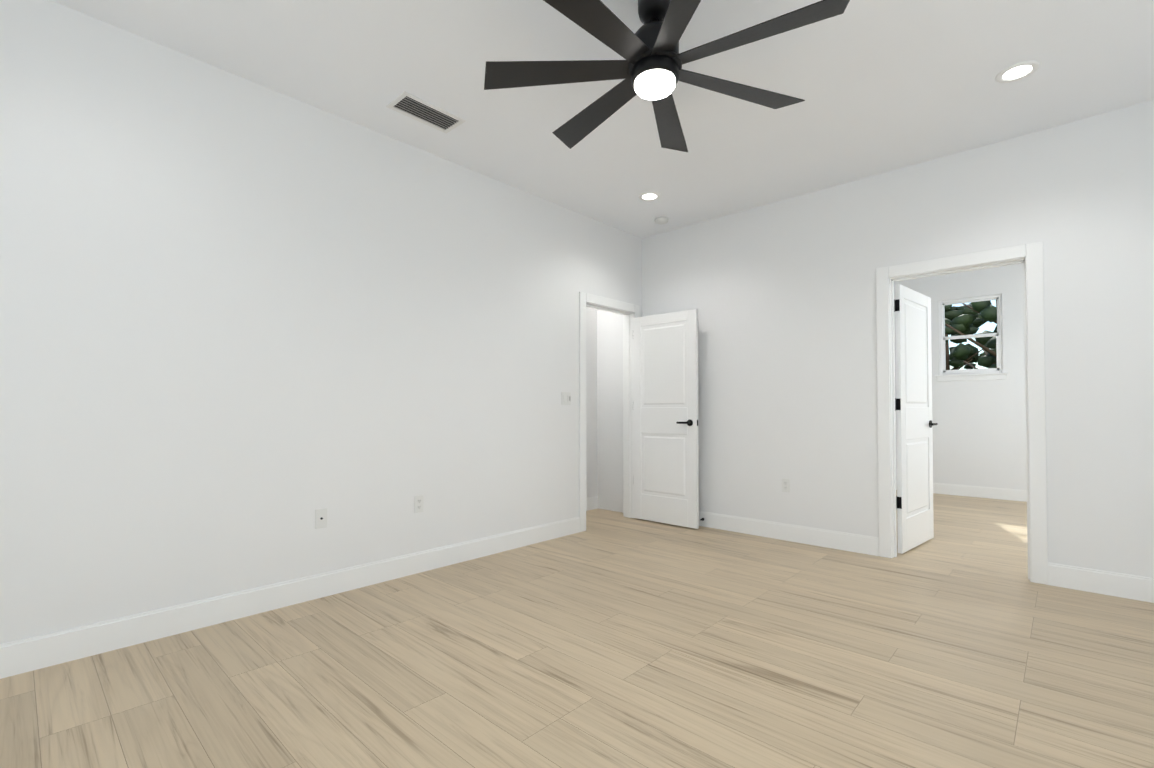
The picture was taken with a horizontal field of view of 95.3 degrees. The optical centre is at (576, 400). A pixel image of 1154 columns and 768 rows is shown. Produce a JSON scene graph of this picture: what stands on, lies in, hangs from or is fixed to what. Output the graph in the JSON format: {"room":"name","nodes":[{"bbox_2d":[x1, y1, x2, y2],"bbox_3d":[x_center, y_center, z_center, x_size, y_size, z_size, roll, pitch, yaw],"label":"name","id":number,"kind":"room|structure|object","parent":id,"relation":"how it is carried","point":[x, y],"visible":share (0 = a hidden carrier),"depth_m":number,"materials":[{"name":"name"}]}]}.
{"room":"empty bedroom","nodes":[
{"label":"empty bedroom","id":0,"kind":"room"},
{"bbox_2d":[0,0,641,643],"bbox_3d":[-1.559,-0.290,3.236,0.120,2.940,6.720,-1,-1,43],"label":"wall","id":1,"kind":"structure","parent":0,"point":[248,328],"depth_m":2.86,"materials":[{"name":"white paint"}]},
{"bbox_2d":[0,517,579,678],"bbox_3d":[-1.847,1.103,2.804,0.014,0.140,5.490,-1,-1,43],"label":"baseboard","id":2,"kind":"structure","parent":1,"relation":"attached to","point":[21,656],"depth_m":2.82,"materials":[{"name":"white wood"}]},
{"bbox_2d":[315,508,326,528],"bbox_3d":[-1.529,0.709,3.150,0.018,0.115,0.070,-1,-1,43],"label":"outlet","id":3,"kind":"object","parent":1,"relation":"attached to","point":[320,518],"visible":1,"depth_m":3.15,"materials":[{"name":"white plastic"}]},
{"bbox_2d":[414,495,423,512],"bbox_3d":[-1.090,0.717,3.629,0.008,0.115,0.070,-1,-1,43],"label":"electrical outlet","id":4,"kind":"object","parent":1,"relation":"attached to","point":[418,503],"visible":1,"depth_m":3.62,"materials":[{"name":"white plastic"}]},
{"bbox_2d":[562,392,570,404],"bbox_3d":[-0.094,-0.014,4.709,0.013,0.115,0.116,-1,-1,43],"label":"light switch","id":5,"kind":"object","parent":1,"relation":"attached to","point":[566,398],"visible":1,"depth_m":4.71,"materials":[{"name":"white plastic"}]},
{"bbox_2d":[579,291,638,531],"bbox_3d":[0.286,0.110,5.214,0.156,2.210,0.920,-1,-1,43],"label":"door frame","id":6,"kind":"structure","parent":1,"relation":"attached to","point":[629,311],"depth_m":5.36,"materials":[{"name":"white wood"}]},
{"bbox_2d":[633,309,698,528],"bbox_3d":[0.856,0.177,5.164,0.738,2.050,0.141,-1,-1,43],"label":"door","id":7,"kind":"structure","parent":1,"relation":"in","point":[665,428],"depth_m":5.13,"materials":[{"name":"white paint"}]},
{"bbox_2d":[0,490,1153,767],"bbox_3d":[1.461,1.207,3.051,6.020,0.060,10.600,-1,-1,43],"label":"floor","id":8,"kind":"structure","parent":0,"point":[608,638],"depth_m":2.26,"materials":[{"name":"brown wood"}]},
{"bbox_2d":[586,307,596,497],"bbox_3d":[-0.410,-0.252,5.396,0.120,2.940,1.750,-1,-1,43],"label":"wall","id":9,"kind":"structure","parent":0,"point":[591,402],"depth_m":5.92,"materials":[{"name":"white paint"}]},
{"bbox_2d":[586,496,597,510],"bbox_3d":[-0.320,1.147,5.371,0.014,0.140,1.630,-1,-1,43],"label":"baseboard","id":10,"kind":"structure","parent":9,"relation":"attached to","point":[591,503],"depth_m":5.89,"materials":[{"name":"white wood"}]},
{"bbox_2d":[51,0,1153,237],"bbox_3d":[1.461,-1.822,3.103,6.020,0.120,10.600,-1,-1,43],"label":"ceiling","id":11,"kind":"structure","parent":0,"point":[879,86],"depth_m":2.92,"materials":[{"name":"white paint"}]},
{"bbox_2d":[386,91,465,133],"bbox_3d":[-0.921,-1.755,3.228,0.220,0.009,0.420,-1,-1,43],"label":"ceiling vent","id":12,"kind":"object","parent":11,"relation":"in","point":[405,103],"visible":1,"depth_m":3.22,"materials":[{"name":"white metal"}]},
{"bbox_2d":[639,192,659,200],"bbox_3d":[0.618,-1.735,4.487,0.184,0.008,0.184,-1,-1,43],"label":"recessed light","id":13,"kind":"object","parent":11,"relation":"in","point":[649,196],"visible":1,"depth_m":4.48,"materials":[{"name":"white plastic"}]},
{"bbox_2d":[655,217,667,224],"bbox_3d":[0.810,-1.710,5.031,0.124,0.037,0.124,-1,-1,43],"label":"smoke detector","id":14,"kind":"object","parent":11,"relation":"attached to","point":[661,220],"visible":1,"depth_m":4.99,"materials":[{"name":"white plastic"}]},
{"bbox_2d":[484,0,849,151],"bbox_3d":[0.333,-1.554,2.252,1.502,0.446,1.495,-1,-1,43],"label":"ceiling fan","id":15,"kind":"object","parent":11,"relation":"hanging from","point":[649,67],"visible":1,"depth_m":2.25,"materials":[{"name":"black metal"}]},
{"bbox_2d":[995,61,1039,82],"bbox_3d":[2.369,-1.764,2.831,0.184,0.008,0.184,-1,-1,43],"label":"recessed light","id":16,"kind":"object","parent":11,"relation":"in","point":[1017,71],"visible":1,"depth_m":2.82,"materials":[{"name":"white plastic"}]},
{"bbox_2d":[597,100,1153,577],"bbox_3d":[2.387,-0.275,4.073,6.020,2.940,0.120,-1,-1,43],"label":"wall","id":17,"kind":"structure","parent":0,"point":[781,296],"depth_m":4.06,"materials":[{"name":"white paint"}]},
{"bbox_2d":[782,478,789,491],"bbox_3d":[1.794,0.733,4.519,0.070,0.115,0.008,-1,-1,43],"label":"electrical outlet","id":18,"kind":"object","parent":17,"relation":"attached to","point":[785,485],"visible":1,"depth_m":4.52,"materials":[{"name":"white plastic"}]},
{"bbox_2d":[699,511,878,555],"bbox_3d":[1.499,1.137,4.782,2.220,0.140,0.014,-1,-1,43],"label":"baseboard","id":19,"kind":"structure","parent":17,"relation":"attached to","point":[862,544],"depth_m":4.45,"materials":[{"name":"white wood"}]},
{"bbox_2d":[894,284,937,553],"bbox_3d":[2.786,0.144,4.308,0.178,2.085,0.815,-1,-1,43],"label":"door","id":20,"kind":"structure","parent":17,"relation":"in","point":[914,440],"depth_m":4.26,"materials":[{"name":"white paint"}]},
{"bbox_2d":[876,241,1047,584],"bbox_3d":[2.711,0.085,3.765,0.965,2.210,0.156,-1,-1,43],"label":"door frame","id":21,"kind":"structure","parent":17,"relation":"attached to","point":[1029,256],"depth_m":3.53,"materials":[{"name":"white wood"}]},
{"bbox_2d":[1048,563,1153,602],"bbox_3d":[3.738,1.101,2.700,1.965,0.140,0.014,-1,-1,43],"label":"baseboard","id":22,"kind":"structure","parent":17,"relation":"attached to","point":[1134,587],"depth_m":3.20,"materials":[{"name":"white wood"}]},
{"bbox_2d":[894,263,1026,489],"bbox_3d":[5.809,-0.239,6.188,3.650,2.940,0.120,-1,-1,43],"label":"wall","id":23,"kind":"structure","parent":0,"point":[979,434],"depth_m":6.70,"materials":[{"name":"white paint"}]},
{"bbox_2d":[896,480,1026,501],"bbox_3d":[5.763,1.160,6.115,3.650,0.140,0.014,-1,-1,43],"label":"baseboard","id":24,"kind":"structure","parent":23,"relation":"attached to","point":[985,492],"depth_m":6.69,"materials":[{"name":"white wood"}]},
{"bbox_2d":[935,294,1007,380],"bbox_3d":[5.095,-0.790,6.818,0.750,1.075,0.115,-1,-1,43],"label":"room window","id":25,"kind":"structure","parent":23,"relation":"in","point":[999,345],"depth_m":6.80,"materials":[{"name":"white plastic"}]},
{"label":"outside","id":26,"kind":"structure","parent":0,"visible":0},
{"bbox_3d":[33.667,1.927,35.930,120.000,0.240,81.410,-1,-1,43],"label":"ground","id":27,"kind":"structure","parent":26,"visible":0},
{"bbox_2d":[945,300,996,369],"bbox_3d":[12.419,-2.700,16.091,15.401,8.381,13.487,-1,-1,43],"label":"tree","id":28,"kind":"object","parent":27,"relation":"on","point":[965,317],"depth_m":16.35,"materials":[{"name":"green plant"}]}
]}

